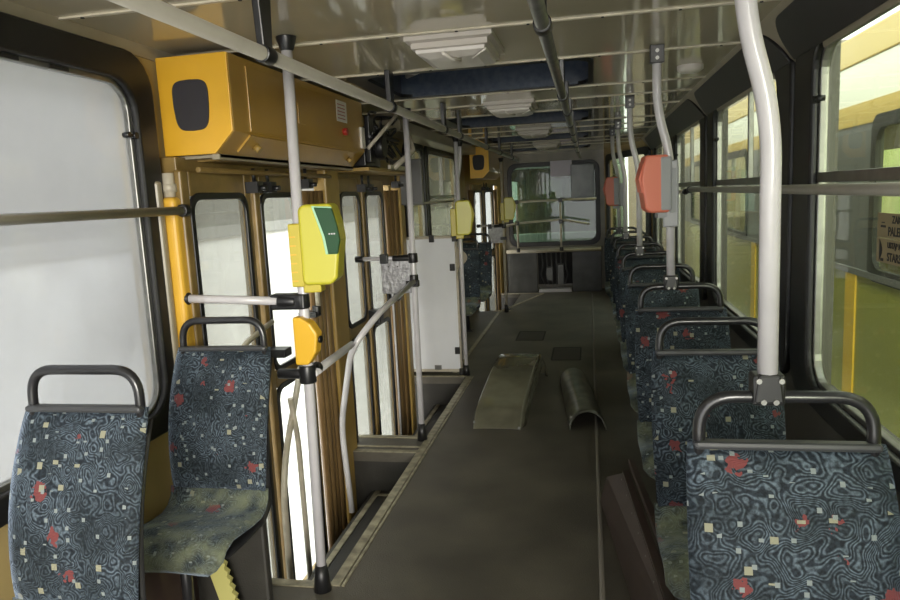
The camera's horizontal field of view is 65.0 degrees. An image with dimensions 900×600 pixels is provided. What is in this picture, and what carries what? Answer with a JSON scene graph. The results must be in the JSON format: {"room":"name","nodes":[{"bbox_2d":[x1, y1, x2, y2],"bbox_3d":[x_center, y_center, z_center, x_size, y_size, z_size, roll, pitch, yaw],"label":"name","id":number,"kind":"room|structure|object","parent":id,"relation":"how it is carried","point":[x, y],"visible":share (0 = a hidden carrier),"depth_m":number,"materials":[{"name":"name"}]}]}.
{"room":"transit interior","nodes":[
{"label":"transit interior","id":0,"kind":"room"},
{"bbox_2d":[0,56,467,599],"bbox_3d":[-0.780,-0.253,4.444,0.060,2.510,10.200,-1,8,11],"label":"wall","id":1,"kind":"structure","parent":0,"point":[159,482],"depth_m":2.65,"materials":[{"name":"metal"}]},
{"bbox_2d":[0,11,294,527],"bbox_3d":[-1.024,-0.084,1.817,0.524,1.388,1.870,-1,8,11],"label":"window","id":2,"kind":"structure","parent":1,"relation":"in","point":[78,129],"depth_m":2.26,"materials":[{"name":"white glass"}]},
{"bbox_2d":[145,573,199,599],"bbox_3d":[-1.302,1.271,1.228,0.105,0.359,3.300,-1,8,11],"label":"trim","id":3,"kind":"structure","parent":1,"relation":"attached to","point":[159,586],"depth_m":2.48,"materials":[{"name":"brown metal"}]},
{"bbox_2d":[155,51,365,169],"bbox_3d":[-0.792,-0.844,3.423,0.320,0.385,1.606,-1,8,11],"label":"box","id":4,"kind":"object","parent":1,"relation":"attached to","point":[225,106],"visible":0.97,"depth_m":2.76,"materials":[{"name":"orange"}]},
{"bbox_2d":[172,79,208,130],"bbox_3d":[-0.973,-0.732,2.652,0.147,0.188,0.008,-1,8,11],"label":"speaker grille","id":5,"kind":"object","parent":4,"relation":"attached to","point":[190,97],"depth_m":2.65,"materials":[{"name":"black"}]},
{"bbox_2d":[181,154,352,169],"bbox_3d":[-0.819,-0.665,3.475,0.180,0.020,1.570,-1,8,11],"label":"tray","id":6,"kind":"object","parent":4,"relation":"on","point":[250,158],"depth_m":3.09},
{"bbox_2d":[297,103,305,124],"bbox_3d":[-0.685,-0.858,3.259,0.003,0.090,0.080,-1,8,11],"label":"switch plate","id":7,"kind":"object","parent":4,"relation":"attached to","point":[301,107],"depth_m":3.25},
{"bbox_2d":[160,157,405,579],"bbox_3d":[-0.651,0.340,4.388,0.190,2.282,3.240,-1,8,11],"label":"door","id":8,"kind":"structure","parent":1,"relation":"in","point":[251,184],"depth_m":3.44,"materials":[{"name":"brown metal"}]},
{"bbox_2d":[272,375,473,587],"bbox_3d":[-0.442,0.950,4.352,0.591,0.006,3.795,-1,8,11],"label":"trim","id":9,"kind":"structure","parent":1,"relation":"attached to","point":[353,556],"depth_m":3.81,"materials":[{"name":"metal"}]},
{"bbox_2d":[338,111,415,174],"bbox_3d":[-0.475,-1.046,4.647,0.430,0.410,0.890,-1,8,11],"label":"mechanism","id":10,"kind":"object","parent":1,"relation":"attached to","point":[377,139],"visible":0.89,"depth_m":4.43,"materials":[{"name":"black metal"}]},
{"bbox_2d":[338,175,416,442],"bbox_3d":[-0.481,0.202,5.178,0.140,2.250,1.500,-1,8,11],"label":"door","id":11,"kind":"structure","parent":1,"relation":"in","point":[391,214],"depth_m":5.34,"materials":[{"name":"brown metal"}]},
{"bbox_2d":[390,159,423,204],"bbox_3d":[-0.346,-0.944,5.668,0.260,0.360,0.050,-1,8,11],"label":"equipment case","id":12,"kind":"object","parent":1,"relation":"attached to","point":[416,164],"visible":0.57,"depth_m":5.64,"materials":[{"name":"grey"}]},
{"bbox_2d":[402,142,429,236],"bbox_3d":[-0.316,-0.819,6.636,0.055,1.300,0.800,-1,8,11],"label":"window","id":13,"kind":"structure","parent":1,"relation":"in","point":[419,149],"depth_m":6.92,"materials":[{"name":"black rubber"}]},
{"bbox_2d":[404,146,464,234],"bbox_3d":[-0.145,-0.932,7.332,0.121,1.332,2.950,-1,8,11],"label":"window","id":14,"kind":"structure","parent":1,"relation":"in","point":[428,150],"depth_m":7.49,"materials":[{"name":"glass"}]},
{"bbox_2d":[309,461,409,581],"bbox_3d":[-0.599,1.387,3.727,0.550,0.540,1.520,-1,8,11],"label":"floor","id":15,"kind":"structure","parent":0,"point":[370,476],"depth_m":4.39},
{"bbox_2d":[312,404,439,580],"bbox_3d":[-0.300,1.164,4.571,0.266,0.006,3.280,-1,8,11],"label":"trim","id":16,"kind":"structure","parent":15,"relation":"on","point":[376,493],"depth_m":4.01,"materials":[{"name":"metal"}]},
{"bbox_2d":[7,0,781,154],"bbox_3d":[0.585,-1.551,5.004,2.550,0.360,12.200,-1,8,11],"label":"ceiling","id":17,"kind":"structure","parent":0,"point":[310,21],"depth_m":2.68,"materials":[{"name":"laminate"}]},
{"bbox_2d":[107,0,519,161],"bbox_3d":[-0.083,-1.146,4.374,0.054,0.192,10.400,-1,8,11],"label":"rail","id":18,"kind":"object","parent":17,"relation":"hanging from","point":[263,52],"visible":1,"depth_m":2.04,"materials":[{"name":"white metal"}]},
{"bbox_2d":[58,0,776,149],"bbox_3d":[0.509,-1.367,5.037,2.280,0.006,8.996,-1,8,11],"label":"trim","id":19,"kind":"structure","parent":17,"relation":"attached to","point":[207,1],"depth_m":3.13,"materials":[{"name":"metal"}]},
{"bbox_2d":[376,119,475,154],"bbox_3d":[-0.124,-1.570,6.996,0.200,0.090,3.600,-1,8,11],"label":"duct","id":20,"kind":"object","parent":17,"relation":"attached to","point":[422,136],"visible":0.6,"depth_m":6.31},
{"bbox_2d":[403,28,504,69],"bbox_3d":[0.029,-0.973,2.801,0.330,0.090,0.412,-1,8,11],"label":"ceiling lamp","id":21,"kind":"object","parent":17,"relation":"attached to","point":[479,47],"visible":0.99,"depth_m":2.65,"materials":[{"name":"beige"}]},
{"bbox_2d":[415,44,495,69],"bbox_3d":[0.030,-0.958,2.804,0.266,0.034,0.332,-1,8,11],"label":"diffuser","id":22,"kind":"object","parent":21,"relation":"attached to","point":[458,55],"depth_m":2.68,"materials":[{"name":"grey"}]},
{"bbox_2d":[347,57,593,98],"bbox_3d":[0.175,-1.258,3.739,1.330,0.194,1.000,-1,8,11],"label":"roof hatch","id":23,"kind":"object","parent":17,"relation":"attached to","point":[578,71],"visible":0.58,"depth_m":4.11,"materials":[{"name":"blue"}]},
{"bbox_2d":[483,98,537,117],"bbox_3d":[0.420,-1.284,4.790,0.330,0.090,0.412,-1,8,11],"label":"ceiling lamp","id":24,"kind":"object","parent":17,"relation":"attached to","point":[520,107],"visible":1,"depth_m":4.62,"materials":[{"name":"beige"}]},
{"bbox_2d":[489,107,532,117],"bbox_3d":[0.421,-1.268,4.792,0.266,0.034,0.332,-1,8,11],"label":"diffuser","id":25,"kind":"object","parent":24,"relation":"attached to","point":[499,112],"depth_m":4.65,"materials":[{"name":"grey"}]},
{"bbox_2d":[436,109,591,128],"bbox_3d":[0.575,-1.576,5.775,1.330,0.194,1.000,-1,8,11],"label":"roof hatch","id":26,"kind":"object","parent":17,"relation":"attached to","point":[579,114],"visible":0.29,"depth_m":6.15,"materials":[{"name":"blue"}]},
{"bbox_2d":[515,126,552,138],"bbox_3d":[0.817,-1.599,6.807,0.330,0.090,0.412,-1,8,11],"label":"ceiling lamp","id":27,"kind":"object","parent":17,"relation":"attached to","point":[536,132],"visible":1,"depth_m":6.64,"materials":[{"name":"beige"}]},
{"bbox_2d":[519,132,548,138],"bbox_3d":[0.817,-1.583,6.809,0.266,0.034,0.332,-1,8,11],"label":"diffuser","id":28,"kind":"object","parent":27,"relation":"attached to","point":[527,135],"depth_m":6.66,"materials":[{"name":"grey"}]},
{"bbox_2d":[477,131,590,143],"bbox_3d":[0.976,-1.894,7.812,1.330,0.194,1.000,-1,8,11],"label":"roof hatch","id":29,"kind":"object","parent":17,"relation":"attached to","point":[580,134],"visible":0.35,"depth_m":8.18,"materials":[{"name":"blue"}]},
{"bbox_2d":[502,144,589,151],"bbox_3d":[1.361,-2.201,9.776,1.330,0.194,0.850,-1,8,11],"label":"roof hatch","id":30,"kind":"object","parent":17,"relation":"attached to","point":[583,145],"visible":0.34,"depth_m":10.06,"materials":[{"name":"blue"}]},
{"bbox_2d":[533,141,560,149],"bbox_3d":[1.217,-1.917,8.844,0.330,0.090,0.412,-1,8,11],"label":"ceiling lamp","id":31,"kind":"object","parent":17,"relation":"attached to","point":[544,145],"visible":1,"depth_m":8.67,"materials":[{"name":"beige"}]},
{"bbox_2d":[527,0,580,158],"bbox_3d":[0.725,-1.179,4.313,0.050,0.190,10.600,-1,8,11],"label":"rail","id":32,"kind":"object","parent":17,"relation":"attached to","point":[542,23],"visible":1,"depth_m":2.34,"materials":[{"name":"metal"}]},
{"bbox_2d":[677,63,703,73],"bbox_3d":[1.224,-1.176,3.597,0.130,0.038,0.130,-1,8,11],"label":"recessed light","id":33,"kind":"object","parent":17,"relation":"in","point":[690,68],"visible":1,"depth_m":3.55,"materials":[{"name":"grey"}]},
{"bbox_2d":[412,384,460,435],"bbox_3d":[-0.256,1.114,5.472,0.550,0.540,1.560,-1,8,11],"label":"floor","id":34,"kind":"structure","parent":0,"point":[433,394],"depth_m":6.18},
{"bbox_2d":[272,288,677,599],"bbox_3d":[0.677,0.781,5.351,2.400,0.060,12.200,-1,8,11],"label":"floor","id":35,"kind":"structure","parent":0,"point":[485,514],"depth_m":3.80,"materials":[{"name":"rubber"}]},
{"bbox_2d":[8,365,152,599],"bbox_3d":[-1.007,0.757,1.728,0.418,1.114,0.507,-1,8,11],"label":"passenger seat","id":36,"kind":"object","parent":35,"relation":"on","point":[77,495],"visible":1,"depth_m":1.82,"materials":[{"name":"fabric"}]},
{"bbox_2d":[155,173,194,364],"bbox_3d":[-1.029,0.360,2.764,0.075,1.690,0.110,-1,8,11],"label":"post","id":37,"kind":"object","parent":35,"relation":"on","point":[171,227],"visible":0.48,"depth_m":2.67,"materials":[{"name":"metal"}]},
{"bbox_2d":[0,204,190,225],"bbox_3d":[-1.217,-0.169,1.584,0.048,0.048,2.260,-1,8,11],"label":"window rail","id":38,"kind":"object","parent":37,"relation":"attached to","point":[182,210],"visible":1,"depth_m":2.14,"materials":[{"name":"grey metal"}]},
{"bbox_2d":[144,316,272,599],"bbox_3d":[-0.868,0.646,2.436,0.418,1.114,0.507,-1,8,11],"label":"passenger seat","id":39,"kind":"object","parent":35,"relation":"on","point":[218,420],"visible":0.92,"depth_m":2.52,"materials":[{"name":"fabric"}]},
{"bbox_2d":[210,559,238,599],"bbox_3d":[-0.826,1.049,2.584,0.158,0.366,0.020,-1,8,11],"label":"strip","id":40,"kind":"object","parent":35,"relation":"on","point":[221,579],"visible":0.62,"depth_m":2.57,"materials":[{"name":"yellow"}]},
{"bbox_2d":[197,521,273,599],"bbox_3d":[-0.862,1.007,2.678,0.380,0.420,0.040,-1,8,11],"label":"panel","id":41,"kind":"object","parent":35,"relation":"on","point":[250,566],"visible":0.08,"depth_m":2.64,"materials":[{"name":"plastic"}]},
{"bbox_2d":[275,34,331,594],"bbox_3d":[-0.553,0.112,2.704,0.103,2.151,0.074,-1,8,11],"label":"stanchion","id":42,"kind":"object","parent":35,"relation":"on","point":[286,42],"visible":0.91,"depth_m":2.73,"materials":[{"name":"white metal"}]},
{"bbox_2d":[275,34,295,50],"bbox_3d":[-0.591,-0.926,2.549,0.074,0.050,0.074,-1,8,11],"label":"socket","id":43,"kind":"object","parent":42,"relation":"attached to","point":[286,42],"depth_m":2.53,"materials":[{"name":"black plastic"}]},
{"bbox_2d":[270,293,309,309],"bbox_3d":[-0.609,0.005,2.697,0.150,0.060,0.062,-1,8,11],"label":"clamp","id":44,"kind":"object","parent":42,"relation":"attached to","point":[302,301],"visible":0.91,"depth_m":2.67,"materials":[{"name":"black plastic"}]},
{"bbox_2d":[293,315,322,364],"bbox_3d":[-0.536,0.152,2.686,0.100,0.185,0.060,-1,8,11],"label":"box","id":45,"kind":"object","parent":42,"relation":"attached to","point":[308,338],"visible":0.98,"depth_m":2.66,"materials":[{"name":"orange"}]},
{"bbox_2d":[288,203,345,292],"bbox_3d":[-0.492,-0.193,2.627,0.195,0.325,0.132,-2,8,3],"label":"ticket validator","id":46,"kind":"object","parent":42,"relation":"attached to","point":[317,242],"visible":0.99,"depth_m":2.58,"materials":[{"name":"yellow"}]},
{"bbox_2d":[277,274,417,512],"bbox_3d":[-0.514,0.636,3.678,0.390,1.331,1.811,-1,8,11],"label":"guard rail","id":47,"kind":"object","parent":42,"relation":"attached to","point":[306,374],"visible":0.98,"depth_m":3.71,"materials":[{"name":"white metal"}]},
{"bbox_2d":[403,108,427,441],"bbox_3d":[-0.224,-0.126,4.427,0.080,2.090,0.071,-1,8,11],"label":"stanchion","id":48,"kind":"object","parent":35,"relation":"on","point":[422,434],"visible":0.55,"depth_m":4.42,"materials":[{"name":"grey metal"}]},
{"bbox_2d":[355,254,407,262],"bbox_3d":[-0.423,-0.260,4.445,0.360,0.043,0.043,-1,8,11],"label":"rail","id":49,"kind":"object","parent":48,"relation":"attached to","point":[358,259],"visible":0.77,"depth_m":4.45,"materials":[{"name":"white metal"}]},
{"bbox_2d":[379,253,419,293],"bbox_3d":[-0.314,-0.166,4.418,0.240,0.250,0.060,-1,8,11],"label":"plate","id":50,"kind":"object","parent":48,"relation":"attached to","point":[396,272],"visible":0.95,"depth_m":4.42,"materials":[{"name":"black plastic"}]},
{"bbox_2d":[406,235,466,374],"bbox_3d":[-0.113,0.052,6.142,0.570,1.230,0.045,-1,8,11],"label":"partition panel","id":51,"kind":"object","parent":35,"relation":"on","point":[437,266],"visible":0.77,"depth_m":6.13,"materials":[{"name":"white plastic"}]},
{"bbox_2d":[454,141,463,358],"bbox_3d":[0.116,-0.443,6.610,0.109,2.050,0.066,-1,8,11],"label":"stanchion","id":52,"kind":"object","parent":35,"relation":"on","point":[459,142],"visible":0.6,"depth_m":6.59,"materials":[{"name":"grey metal"}]},
{"bbox_2d":[451,136,469,375],"bbox_3d":[0.095,-0.356,6.029,0.069,2.050,0.069,-1,8,11],"label":"stanchion","id":53,"kind":"object","parent":35,"relation":"on","point":[455,140],"visible":0.68,"depth_m":6.04,"materials":[{"name":"grey metal"}]},
{"bbox_2d":[450,200,474,238],"bbox_3d":[0.107,-0.678,5.935,0.202,0.319,0.120,-2,8,3],"label":"ticket validator","id":54,"kind":"object","parent":53,"relation":"attached to","point":[462,216],"visible":1,"depth_m":5.88,"materials":[{"name":"yellow"}]},
{"bbox_2d":[462,238,480,315],"bbox_3d":[0.094,-0.061,7.250,0.418,1.114,0.507,-1,8,11],"label":"passenger seat","id":55,"kind":"object","parent":35,"relation":"on","point":[472,264],"visible":0.4,"depth_m":7.32,"materials":[{"name":"fabric"}]},
{"bbox_2d":[462,233,491,331],"bbox_3d":[0.266,-0.198,8.123,0.418,1.114,0.507,-1,8,11],"label":"passenger seat","id":56,"kind":"object","parent":35,"relation":"on","point":[485,247],"visible":0.37,"depth_m":8.19,"materials":[{"name":"fabric"}]},
{"bbox_2d":[498,158,508,311],"bbox_3d":[0.702,-0.834,9.217,0.070,2.010,0.070,-1,8,11],"label":"stanchion","id":57,"kind":"object","parent":35,"relation":"on","point":[506,309],"visible":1,"depth_m":9.23,"materials":[{"name":"grey metal"}]},
{"bbox_2d":[488,223,506,242],"bbox_3d":[0.618,-0.868,9.208,0.240,0.250,0.060,-1,8,11],"label":"plate","id":58,"kind":"object","parent":57,"relation":"attached to","point":[495,233],"visible":0.95,"depth_m":9.20,"materials":[{"name":"grey plastic"}]},
{"bbox_2d":[500,197,515,221],"bbox_3d":[0.752,-1.165,9.114,0.202,0.319,0.120,-2,8,3],"label":"ticket validator","id":59,"kind":"object","parent":57,"relation":"attached to","point":[508,207],"visible":1,"depth_m":9.06,"materials":[{"name":"yellow"}]},
{"bbox_2d":[473,353,547,429],"bbox_3d":[0.490,0.624,5.364,0.348,0.271,1.443,-1,9,14],"label":"arched panel","id":60,"kind":"object","parent":35,"relation":"on","point":[505,400],"visible":1,"depth_m":5.01,"materials":[{"name":"metal"}]},
{"bbox_2d":[515,331,545,340],"bbox_3d":[0.888,0.391,7.723,0.300,0.003,0.500,-1,8,11],"label":"floor hatch","id":61,"kind":"object","parent":35,"relation":"on","point":[523,335],"visible":1,"depth_m":7.71,"materials":[{"name":"black"}]},
{"bbox_2d":[506,246,601,292],"bbox_3d":[1.630,-0.471,11.016,1.440,0.682,0.388,-1,8,11],"label":"console","id":62,"kind":"object","parent":35,"relation":"on","point":[579,266],"visible":1,"depth_m":11.02,"materials":[{"name":"black"}]},
{"bbox_2d":[506,197,595,251],"bbox_3d":[1.471,-1.124,10.591,1.435,0.790,0.260,-2,8,3],"label":"guard rail","id":63,"kind":"object","parent":62,"relation":"attached to","point":[517,223],"visible":0.98,"depth_m":10.58,"materials":[{"name":"grey metal"}]},
{"bbox_2d":[506,246,600,253],"bbox_3d":[1.614,-0.782,10.970,1.440,0.053,0.388,-1,8,11],"label":"countertop","id":64,"kind":"structure","parent":62,"relation":"on","point":[593,248],"depth_m":10.82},
{"bbox_2d":[551,347,581,359],"bbox_3d":[1.123,0.515,6.793,0.280,0.003,0.550,-1,8,11],"label":"floor hatch","id":65,"kind":"object","parent":35,"relation":"on","point":[558,353],"visible":1,"depth_m":6.79,"materials":[{"name":"black"}]},
{"bbox_2d":[560,368,606,429],"bbox_3d":[0.965,0.687,5.287,0.241,0.109,1.422,-2,8,6],"label":"pipe","id":66,"kind":"object","parent":35,"relation":"on","point":[578,396],"visible":1,"depth_m":5.08,"materials":[{"name":"metal"}]},
{"bbox_2d":[591,293,604,599],"bbox_3d":[1.030,0.785,4.972,0.022,0.022,11.600,-1,8,11],"label":"trim","id":67,"kind":"structure","parent":35,"relation":"on","point":[598,479],"depth_m":3.59,"materials":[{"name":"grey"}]},
{"bbox_2d":[604,227,636,296],"bbox_3d":[1.960,-0.248,7.885,0.445,1.114,0.507,-1,8,11],"label":"passenger seat","id":68,"kind":"object","parent":35,"relation":"on","point":[607,239],"visible":0.23,"depth_m":8.02,"materials":[{"name":"fabric"}]},
{"bbox_2d":[609,230,648,306],"bbox_3d":[1.837,-0.127,7.103,0.445,1.114,0.507,-1,8,11],"label":"passenger seat","id":69,"kind":"object","parent":35,"relation":"on","point":[618,244],"visible":0.11,"depth_m":7.24,"materials":[{"name":"fabric"}]},
{"bbox_2d":[609,128,622,233],"bbox_3d":[1.692,-1.207,7.199,0.117,1.065,0.065,-1,8,11],"label":"pole","id":70,"kind":"object","parent":69,"relation":"attached to","point":[611,130],"visible":0.88,"depth_m":7.16,"materials":[{"name":"grey metal"}]},
{"bbox_2d":[603,177,622,208],"bbox_3d":[1.661,-1.090,7.184,0.202,0.319,0.125,-1,8,11],"label":"ticket validator","id":71,"kind":"object","parent":70,"relation":"attached to","point":[612,189],"visible":0.96,"depth_m":7.13,"materials":[{"name":"red"}]},
{"bbox_2d":[611,235,656,321],"bbox_3d":[1.681,-0.003,6.308,0.445,1.114,0.507,-1,8,11],"label":"passenger seat","id":72,"kind":"object","parent":35,"relation":"on","point":[623,251],"visible":0.24,"depth_m":6.45,"materials":[{"name":"fabric"}]},
{"bbox_2d":[614,120,629,238],"bbox_3d":[1.560,-1.083,6.399,0.117,1.065,0.065,-1,8,11],"label":"pole","id":73,"kind":"object","parent":72,"relation":"attached to","point":[618,123],"visible":1,"depth_m":6.38,"materials":[{"name":"grey metal"}]},
{"bbox_2d":[600,459,679,599],"bbox_3d":[0.770,0.981,2.802,0.157,0.255,1.448,-2,8,5],"label":"panel","id":74,"kind":"object","parent":35,"relation":"on","point":[638,555],"visible":0.98,"depth_m":2.85,"materials":[{"name":"brown metal"}]},
{"bbox_2d":[615,242,665,341],"bbox_3d":[1.522,0.123,5.503,0.445,1.114,0.507,-1,8,11],"label":"passenger seat","id":75,"kind":"object","parent":35,"relation":"on","point":[631,261],"visible":0.31,"depth_m":5.64,"materials":[{"name":"fabric"}]},
{"bbox_2d":[619,251,680,370],"bbox_3d":[1.362,0.250,4.688,0.445,1.114,0.507,-1,8,11],"label":"passenger seat","id":76,"kind":"object","parent":35,"relation":"on","point":[642,275],"visible":0.23,"depth_m":4.83,"materials":[{"name":"fabric"}]},
{"bbox_2d":[625,96,644,255],"bbox_3d":[1.252,-0.831,4.777,0.117,1.065,0.065,-1,8,11],"label":"pole","id":77,"kind":"object","parent":76,"relation":"attached to","point":[629,100],"visible":0.92,"depth_m":4.75,"materials":[{"name":"grey metal"}]},
{"bbox_2d":[625,263,699,412],"bbox_3d":[1.200,0.379,3.864,0.445,1.114,0.507,-1,8,11],"label":"passenger seat","id":78,"kind":"object","parent":35,"relation":"on","point":[680,297],"visible":0.34,"depth_m":3.99,"materials":[{"name":"fabric"}]},
{"bbox_2d":[635,283,730,478],"bbox_3d":[1.036,0.509,3.030,0.445,1.114,0.507,-1,8,11],"label":"passenger seat","id":79,"kind":"object","parent":35,"relation":"on","point":[648,320],"visible":0.44,"depth_m":3.15,"materials":[{"name":"fabric"}]},
{"bbox_2d":[649,44,678,289],"bbox_3d":[0.944,-0.571,3.110,0.117,1.065,0.075,-1,8,11],"label":"pole","id":80,"kind":"object","parent":79,"relation":"attached to","point":[656,52],"depth_m":3.08,"materials":[{"name":"grey metal"}]},
{"bbox_2d":[635,154,678,217],"bbox_3d":[0.913,-0.499,3.115,0.173,0.274,0.107,-2,8,3],"label":"ticket validator","id":81,"kind":"object","parent":80,"relation":"attached to","point":[655,180],"visible":0.97,"depth_m":3.07,"materials":[{"name":"red"}]},
{"bbox_2d":[649,44,664,63],"bbox_3d":[0.891,-1.059,3.041,0.060,0.075,0.040,-1,8,11],"label":"socket","id":82,"kind":"object","parent":80,"relation":"attached to","point":[656,52],"depth_m":3.02,"materials":[{"name":"black plastic"}]},
{"bbox_2d":[651,317,785,599],"bbox_3d":[0.871,0.641,2.186,0.445,1.114,0.507,-1,8,11],"label":"passenger seat","id":83,"kind":"object","parent":35,"relation":"on","point":[681,379],"visible":0.41,"depth_m":2.31,"materials":[{"name":"fabric"}]},
{"bbox_2d":[686,390,899,599],"bbox_3d":[0.703,0.775,1.333,0.445,1.114,0.507,-1,8,11],"label":"passenger seat","id":84,"kind":"object","parent":35,"relation":"on","point":[767,519],"visible":1,"depth_m":1.45,"materials":[{"name":"fabric"}]},
{"bbox_2d":[734,0,785,405],"bbox_3d":[0.617,-0.306,1.416,0.117,1.065,0.065,-1,8,11],"label":"pole","id":85,"kind":"object","parent":84,"relation":"attached to","point":[767,385],"visible":0.99,"depth_m":1.42,"materials":[{"name":"grey metal"}]},
{"bbox_2d":[464,155,507,293],"bbox_3d":[0.525,-1.180,10.332,0.050,2.510,2.026,0,9,19],"label":"wall","id":86,"kind":"structure","parent":0,"point":[496,183],"depth_m":10.85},
{"bbox_2d":[468,183,501,311],"bbox_3d":[0.540,-0.544,10.025,0.130,2.220,1.328,0,9,19],"label":"door","id":87,"kind":"structure","parent":86,"relation":"in","point":[483,188],"depth_m":10.33,"materials":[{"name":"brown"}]},
{"bbox_2d":[469,147,500,179],"bbox_3d":[0.491,-1.814,9.438,0.240,0.385,1.356,-1,8,11],"label":"box","id":88,"kind":"object","parent":86,"relation":"attached to","point":[485,164],"visible":0.88,"depth_m":8.81,"materials":[{"name":"yellow"}]},
{"bbox_2d":[472,155,483,169],"bbox_3d":[0.353,-1.712,8.786,0.147,0.188,0.008,-1,8,11],"label":"speaker grille","id":89,"kind":"object","parent":88,"relation":"attached to","point":[477,160],"depth_m":8.78,"materials":[{"name":"black"}]},
{"bbox_2d":[453,293,544,372],"bbox_3d":[0.634,0.270,8.630,0.751,0.006,4.900,-1,8,11],"label":"trim","id":90,"kind":"structure","parent":86,"relation":"attached to","point":[498,312],"depth_m":8.69,"materials":[{"name":"metal"}]},
{"bbox_2d":[490,298,517,310],"bbox_3d":[0.699,0.354,10.331,0.550,0.540,1.640,-1,8,11],"label":"floor","id":91,"kind":"structure","parent":0,"point":[511,301],"depth_m":11.08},
{"bbox_2d":[503,149,605,289],"bbox_3d":[1.648,-1.355,11.146,1.600,2.510,0.060,-1,8,11],"label":"wall","id":92,"kind":"structure","parent":0,"point":[597,155],"depth_m":11.04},
{"bbox_2d":[507,159,600,246],"bbox_3d":[1.627,-1.507,11.085,1.430,1.310,0.040,-1,8,11],"label":"window","id":93,"kind":"structure","parent":92,"relation":"in","point":[513,167],"depth_m":11.06,"materials":[{"name":"black rubber"}]},
{"bbox_2d":[550,160,571,176],"bbox_3d":[1.723,-2.045,10.956,0.330,0.240,0.004,-1,8,11],"label":"paper notice","id":94,"kind":"object","parent":93,"relation":"attached to","point":[561,167],"visible":1,"depth_m":10.96,"materials":[{"name":"grey"}]},
{"bbox_2d":[570,163,594,201],"bbox_3d":[2.051,-1.817,10.914,0.360,0.570,0.033,-1,8,11],"label":"roller blind","id":95,"kind":"object","parent":93,"relation":"attached to","point":[582,175],"visible":1,"depth_m":10.90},
{"bbox_2d":[604,140,652,246],"bbox_3d":[2.515,-1.222,9.935,0.048,2.510,2.090,-3,8,-4],"label":"wall","id":96,"kind":"structure","parent":0,"point":[641,143],"depth_m":10.57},
{"bbox_2d":[605,146,651,246],"bbox_3d":[2.480,-1.423,9.872,0.052,1.310,1.836,-3,8,-4],"label":"window","id":97,"kind":"structure","parent":96,"relation":"in","point":[646,150],"depth_m":9.80,"materials":[{"name":"black rubber"}]},
{"bbox_2d":[680,40,899,513],"bbox_3d":[1.632,-0.303,3.962,0.060,2.510,10.200,-1,8,11],"label":"wall","id":98,"kind":"structure","parent":0,"point":[802,422],"depth_m":2.58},
{"bbox_2d":[0,0,899,149],"bbox_3d":[0.382,-1.147,4.076,2.400,0.180,10.200,-1,8,11],"label":"trim","id":99,"kind":"structure","parent":98,"relation":"attached to","point":[768,26],"depth_m":2.42,"materials":[{"name":"metal"}]},
{"bbox_2d":[645,127,671,255],"bbox_3d":[2.274,-1.125,7.703,0.152,1.395,1.960,-1,8,11],"label":"window","id":100,"kind":"structure","parent":98,"relation":"in","point":[653,139],"depth_m":8.12,"materials":[{"name":"glass"}]},
{"bbox_2d":[665,99,706,299],"bbox_3d":[2.094,-0.981,6.784,0.152,1.395,4.145,-1,8,11],"label":"window","id":101,"kind":"structure","parent":98,"relation":"in","point":[688,112],"depth_m":5.17,"materials":[{"name":"black rubber"}]},
{"bbox_2d":[694,35,795,373],"bbox_3d":[1.494,-0.504,3.731,0.152,1.395,1.970,-1,8,11],"label":"window","id":102,"kind":"structure","parent":98,"relation":"in","point":[732,79],"depth_m":3.48,"materials":[{"name":"black rubber"}]},
{"bbox_2d":[686,0,899,492],"bbox_3d":[1.202,-0.272,2.247,0.152,1.395,5.900,-1,8,11],"label":"window","id":103,"kind":"structure","parent":98,"relation":"in","point":[803,26],"depth_m":2.48,"materials":[{"name":"black rubber"}]},
{"bbox_2d":[876,237,899,266],"bbox_3d":[1.179,-0.114,1.813,0.002,0.068,0.420,-1,8,11],"label":"sticker","id":104,"kind":"object","parent":103,"relation":"attached to","point":[888,250],"visible":1,"depth_m":1.94,"materials":[{"name":"beige"}]},
{"bbox_2d":[877,212,899,239],"bbox_3d":[1.175,-0.183,1.802,0.002,0.068,0.420,-1,8,11],"label":"sticker","id":105,"kind":"object","parent":103,"relation":"attached to","point":[888,226],"visible":1,"depth_m":1.93,"materials":[{"name":"beige"}]},
{"label":"outside","id":106,"kind":"structure","parent":0,"visible":0},
{"bbox_2d":[266,257,493,579],"bbox_3d":[2.030,0.955,10.061,28.000,0.100,40.000,-1,8,11],"label":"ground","id":107,"kind":"structure","parent":106,"point":[380,334],"depth_m":7.86,"materials":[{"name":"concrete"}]},
{"bbox_2d":[190,153,476,387],"bbox_3d":[-2.388,-0.982,9.595,0.200,4.300,34.000,-1,8,11],"label":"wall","id":108,"kind":"structure","parent":107,"relation":"on","point":[221,259],"depth_m":9.39,"materials":[{"name":"glass"}]},
{"bbox_2d":[197,201,475,240],"bbox_3d":[-2.380,-1.017,9.588,0.220,0.130,34.000,-1,8,11],"label":"trim","id":109,"kind":"structure","parent":108,"relation":"on","point":[205,233],"depth_m":9.09,"materials":[{"name":"grey"}]},
{"bbox_2d":[512,158,624,241],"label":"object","id":110,"kind":"structure","parent":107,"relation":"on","point":[533,183],"depth_m":15.92,"materials":[{"name":"grey"}]},
{"bbox_2d":[628,39,847,240],"bbox_3d":[7.574,-2.850,15.491,7.100,5.300,0.200,-1,8,11],"label":"wall","id":111,"kind":"structure","parent":107,"relation":"on","point":[736,201],"depth_m":15.81,"materials":[{"name":"paint"}]},
{"bbox_2d":[685,10,899,438],"bbox_3d":[3.869,-0.210,4.878,2.215,3.220,17.000,-1,8,11],"label":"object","id":112,"kind":"object","parent":107,"relation":"on","point":[866,302],"visible":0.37,"depth_m":4.71,"materials":[{"name":"yellow"}]},
{"bbox_2d":[881,148,899,213],"bbox_3d":[7.329,-0.986,7.685,0.200,3.900,34.000,-1,8,11],"label":"wall","id":113,"kind":"structure","parent":107,"relation":"on","point":[890,204],"depth_m":13.30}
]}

